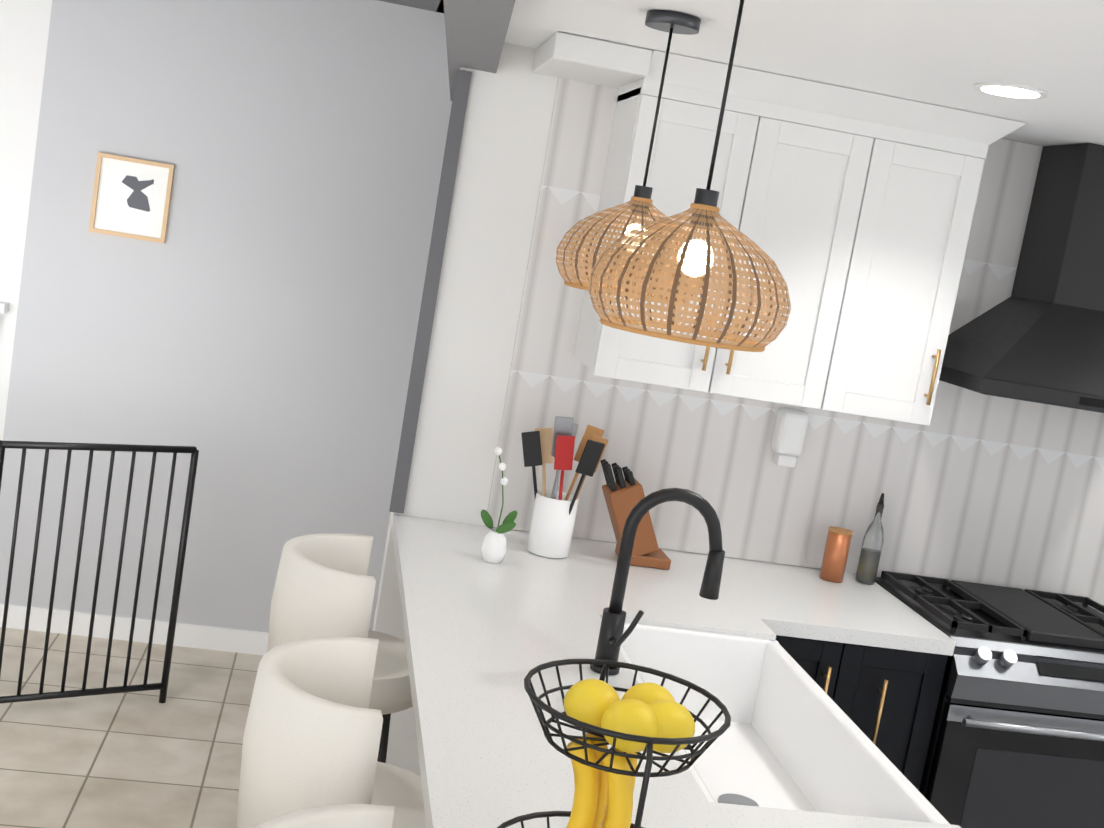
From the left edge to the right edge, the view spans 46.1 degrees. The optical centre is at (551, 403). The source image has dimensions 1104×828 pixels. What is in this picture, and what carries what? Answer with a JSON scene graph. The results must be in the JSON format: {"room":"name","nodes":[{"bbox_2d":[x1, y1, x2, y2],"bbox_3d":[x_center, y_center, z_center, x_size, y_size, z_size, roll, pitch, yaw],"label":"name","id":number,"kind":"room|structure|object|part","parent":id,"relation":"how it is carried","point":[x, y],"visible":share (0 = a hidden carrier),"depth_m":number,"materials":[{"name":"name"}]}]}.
{"room":"kitchen","nodes":[
{"label":"kitchen","id":0,"kind":"room"},
{"bbox_2d":[0,627,263,827],"bbox_3d":[-2.072,1.421,0.959,4.600,0.060,8.400,8,8,-10],"label":"floor","id":1,"kind":"structure","parent":0,"point":[141,759],"depth_m":4.17,"materials":[{"name":"tile"}]},
{"bbox_2d":[0,440,198,703],"bbox_3d":[-2.596,0.420,4.058,2.774,0.912,0.344,8,8,-10],"label":"metal railing","id":2,"kind":"object","parent":1,"relation":"on","point":[162,686],"visible":1,"depth_m":4.27,"materials":[{"name":"black metal"}]},
{"bbox_2d":[255,804,394,827],"bbox_3d":[-0.309,1.088,1.757,0.405,0.966,0.428,8,8,-10],"label":"stool","id":3,"kind":"object","parent":1,"relation":"on","point":[354,816],"visible":1,"depth_m":1.84,"materials":[{"name":"white fabric"}]},
{"bbox_2d":[236,636,425,827],"bbox_3d":[-0.427,0.973,2.468,0.405,0.966,0.428,8,8,-10],"label":"stool","id":4,"kind":"object","parent":1,"relation":"on","point":[312,733],"visible":0.75,"depth_m":2.27,"materials":[{"name":"white fabric"}]},
{"bbox_2d":[267,533,412,762],"bbox_3d":[-0.547,0.846,3.259,0.405,0.966,0.428,8,8,-10],"label":"stool","id":5,"kind":"object","parent":1,"relation":"on","point":[325,583],"visible":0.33,"depth_m":3.08,"materials":[{"name":"white fabric"}]},
{"bbox_2d":[0,0,451,632],"bbox_3d":[-2.340,-0.555,5.016,4.500,2.650,0.620,8,8,-10],"label":"wall","id":6,"kind":"structure","parent":0,"point":[248,328],"depth_m":4.88,"materials":[{"name":"grey paint"}]},
{"bbox_2d":[0,301,8,313],"bbox_3d":[-2.866,0.079,4.683,1.600,1.145,0.068,8,8,-10],"label":"panel","id":7,"kind":"object","parent":6,"relation":"attached to","point":[4,307],"visible":1,"depth_m":4.72,"materials":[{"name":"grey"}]},
{"bbox_2d":[88,152,174,242],"bbox_3d":[-1.545,-0.756,4.773,0.270,0.290,0.023,8,8,-10],"label":"picture","id":8,"kind":"object","parent":6,"relation":"attached to","point":[131,198],"visible":0.96,"depth_m":4.77,"materials":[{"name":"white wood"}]},
{"bbox_2d":[378,0,443,12],"bbox_3d":[-1.437,-1.115,0.609,4.840,0.100,8.320,8,8,-10],"label":"ceiling","id":9,"kind":"structure","parent":0,"point":[430,5],"depth_m":4.74,"materials":[{"name":"grey paint"}]},
{"bbox_2d":[443,0,514,100],"bbox_3d":[0.013,-0.751,0.826,0.140,0.430,8.236,9,8,-5],"label":"ceiling beam","id":10,"kind":"structure","parent":9,"relation":"attached to","point":[476,31],"depth_m":2.98,"materials":[{"name":"grey paint"}]},
{"bbox_2d":[373,42,1048,776],"bbox_3d":[2.068,0.281,4.333,5.100,2.650,0.120,8,8,-10],"label":"wall","id":11,"kind":"structure","parent":0,"point":[493,206],"depth_m":3.84,"materials":[{"name":"white paint"}]},
{"bbox_2d":[389,69,471,513],"bbox_3d":[-0.358,-0.315,3.797,0.042,1.305,0.018,8,8,-10],"label":"wall edge","id":12,"kind":"structure","parent":11,"relation":"attached to","point":[434,267],"depth_m":3.79,"materials":[{"name":"grey paint"}]},
{"bbox_2d":[485,77,1103,604],"bbox_3d":[1.873,-0.036,4.184,4.020,1.411,0.010,8,8,-10],"label":"backsplash","id":13,"kind":"structure","parent":11,"relation":"attached to","point":[985,489],"depth_m":4.05,"materials":[{"name":"tile"}]},
{"bbox_2d":[771,408,808,467],"bbox_3d":[0.728,0.104,3.989,0.090,0.175,0.071,8,8,-10],"label":"soap dispenser","id":14,"kind":"object","parent":13,"relation":"attached to","point":[789,435],"visible":1,"depth_m":3.96,"materials":[{"name":"white plastic"}]},
{"bbox_2d":[574,50,1026,425],"bbox_3d":[0.683,-0.451,3.725,1.065,0.873,0.401,8,8,-10],"label":"upper cabinet","id":15,"kind":"object","parent":11,"relation":"attached to","point":[849,212],"visible":0.92,"depth_m":3.60,"materials":[{"name":"white wood"}]},
{"bbox_2d":[532,32,652,87],"bbox_3d":[0.103,-0.938,3.559,0.258,0.068,0.401,8,8,-10],"label":"cabinet filler","id":16,"kind":"object","parent":15,"relation":"attached to","point":[586,59],"visible":1,"depth_m":3.38,"materials":[{"name":"white wood"}]},
{"bbox_2d":[939,143,1103,412],"bbox_3d":[1.583,-0.376,3.839,0.760,0.752,0.468,8,8,-10],"label":"range hood","id":17,"kind":"object","parent":11,"relation":"attached to","point":[1037,336],"visible":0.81,"depth_m":3.79,"materials":[{"name":"black metal"}]},
{"bbox_2d":[505,0,1103,145],"bbox_3d":[2.574,-0.223,0.684,5.740,0.100,7.000,8,8,-10],"label":"ceiling","id":18,"kind":"structure","parent":0,"point":[947,53],"depth_m":2.87,"materials":[{"name":"white paint"}]},
{"bbox_2d":[556,10,701,302],"bbox_3d":[0.216,-0.548,2.886,0.340,0.617,0.340,8,8,-10],"label":"pendant light","id":19,"kind":"object","parent":18,"relation":"hanging from","point":[577,271],"visible":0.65,"depth_m":2.83,"materials":[{"name":"brown wicker"}]},
{"bbox_3d":[0.183,-0.353,2.912,0.340,0.219,0.340,8,8,-10],"label":"lamp shade","id":20,"kind":"part","parent":19,"relation":"part of","materials":[{"name":"wicker"}]},
{"bbox_2d":[588,0,790,351],"bbox_3d":[0.273,-0.429,2.166,0.344,0.642,0.344,8,8,-10],"label":"pendant light","id":21,"kind":"object","parent":18,"relation":"hanging from","point":[695,261],"visible":1,"depth_m":2.09,"materials":[{"name":"brown wicker"}]},
{"bbox_3d":[0.239,-0.224,2.193,0.344,0.224,0.344,8,8,-10],"label":"lamp shade","id":22,"kind":"part","parent":21,"relation":"part of","materials":[{"name":"wicker"}]},
{"bbox_2d":[973,82,1047,98],"bbox_3d":[1.084,-0.739,3.068,0.170,0.008,0.170,8,8,-10],"label":"recessed light","id":23,"kind":"object","parent":18,"relation":"in","point":[1010,90],"visible":0.9,"depth_m":3.04,"materials":[{"name":"white plastic"}]},
{"bbox_3d":[2.566,2.190,1.068,4.700,0.060,7.000,8,8,-10],"label":"floor","id":24,"kind":"structure","parent":0,"visible":0},
{"bbox_2d":[775,635,947,790],"bbox_3d":[0.692,1.024,3.840,0.570,0.873,0.664,8,8,-10],"label":"base cabinet","id":25,"kind":"object","parent":24,"relation":"on","point":[885,700],"visible":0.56,"depth_m":3.54,"materials":[{"name":"black wood"}]},
{"bbox_2d":[875,571,1103,827],"bbox_3d":[1.357,1.088,3.913,0.756,0.948,0.701,8,8,-10],"label":"range","id":26,"kind":"object","parent":24,"relation":"on","point":[1017,738],"visible":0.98,"depth_m":3.59,"materials":[{"name":"grey metal"}]},
{"bbox_3d":[0.272,1.088,2.833,0.636,0.873,1.150,8,8,-10],"label":"cabinet","id":27,"kind":"object","parent":24,"relation":"on","visible":0},
{"bbox_2d":[393,514,736,827],"bbox_3d":[-0.112,1.011,2.762,0.510,0.915,2.528,8,8,-10],"label":"countertop","id":28,"kind":"structure","parent":27,"relation":"on","point":[483,638],"depth_m":2.69,"materials":[{"name":"white stone"}]},
{"bbox_2d":[481,447,516,562],"bbox_3d":[-0.139,0.275,3.526,0.099,0.312,0.072,8,8,-10],"label":"potted plant","id":29,"kind":"object","parent":28,"relation":"on","point":[493,548],"visible":1,"depth_m":3.52,"materials":[{"name":"white ceramic"}]},
{"bbox_2d":[521,416,608,557],"bbox_3d":[0.015,0.234,3.684,0.241,0.400,0.170,8,8,-10],"label":"utensil crock","id":30,"kind":"object","parent":28,"relation":"on","point":[552,522],"visible":1,"depth_m":3.67,"materials":[{"name":"white ceramic"}]},
{"bbox_2d":[497,659,730,827],"bbox_3d":[0.074,0.540,1.737,0.308,0.333,0.308,8,8,-10],"label":"fruit basket","id":31,"kind":"object","parent":28,"relation":"on","point":[649,718],"visible":1,"depth_m":1.70,"materials":[{"name":"black metal"}]},
{"bbox_2d":[590,488,724,674],"bbox_3d":[0.244,0.388,2.764,0.253,0.417,0.123,8,8,-10],"label":"faucet","id":32,"kind":"object","parent":28,"relation":"on","point":[612,638],"visible":0.96,"depth_m":2.77,"materials":[{"name":"black metal"}]},
{"bbox_2d":[620,623,950,824],"bbox_3d":[0.400,0.766,2.775,0.465,0.250,1.012,8,8,-10],"label":"sink","id":33,"kind":"object","parent":28,"relation":"in","point":[793,736],"visible":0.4,"depth_m":3.02,"materials":[{"name":"white ceramic"}]},
{"bbox_2d":[573,537,955,655],"bbox_3d":[0.566,0.555,3.687,1.000,0.040,0.778,8,8,-10],"label":"countertop","id":34,"kind":"structure","parent":27,"relation":"on","point":[756,599],"depth_m":3.59,"materials":[{"name":"white stone"}]},
{"bbox_2d":[600,459,670,569],"bbox_3d":[0.240,0.319,3.796,0.237,0.281,0.130,8,8,-10],"label":"knife block","id":35,"kind":"object","parent":34,"relation":"on","point":[623,496],"visible":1,"depth_m":3.75,"materials":[{"name":"brown wood"}]},
{"bbox_2d":[819,526,852,582],"bbox_3d":[0.872,0.462,3.986,0.074,0.158,0.074,8,8,-10],"label":"canister","id":36,"kind":"object","parent":34,"relation":"on","point":[836,552],"visible":1,"depth_m":3.96,"materials":[{"name":"orange metal"}]},
{"bbox_2d":[855,493,883,584],"bbox_3d":[0.996,0.414,4.018,0.062,0.285,0.062,8,8,-10],"label":"oil bottle","id":37,"kind":"object","parent":34,"relation":"on","point":[870,554],"visible":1,"depth_m":4.00,"materials":[{"name":"clear glass"}]},
{"bbox_2d":[721,803,960,827],"bbox_3d":[0.483,1.218,1.974,0.440,0.915,0.750,8,8,-10],"label":"countertop","id":38,"kind":"structure","parent":27,"relation":"on","point":[742,816],"depth_m":2.22,"materials":[{"name":"white stone"}]},
{"bbox_3d":[-3.948,-0.203,0.374,0.120,2.650,8.320,8,8,-10],"label":"wall","id":39,"kind":"structure","parent":0,"visible":0},
{"bbox_2d":[0,603,268,654],"bbox_3d":[-2.285,0.778,4.914,3.050,0.090,0.012,8,8,-10],"label":"baseboard","id":40,"kind":"structure","parent":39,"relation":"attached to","point":[220,639],"depth_m":5.00,"materials":[{"name":"white wood"}]}
]}

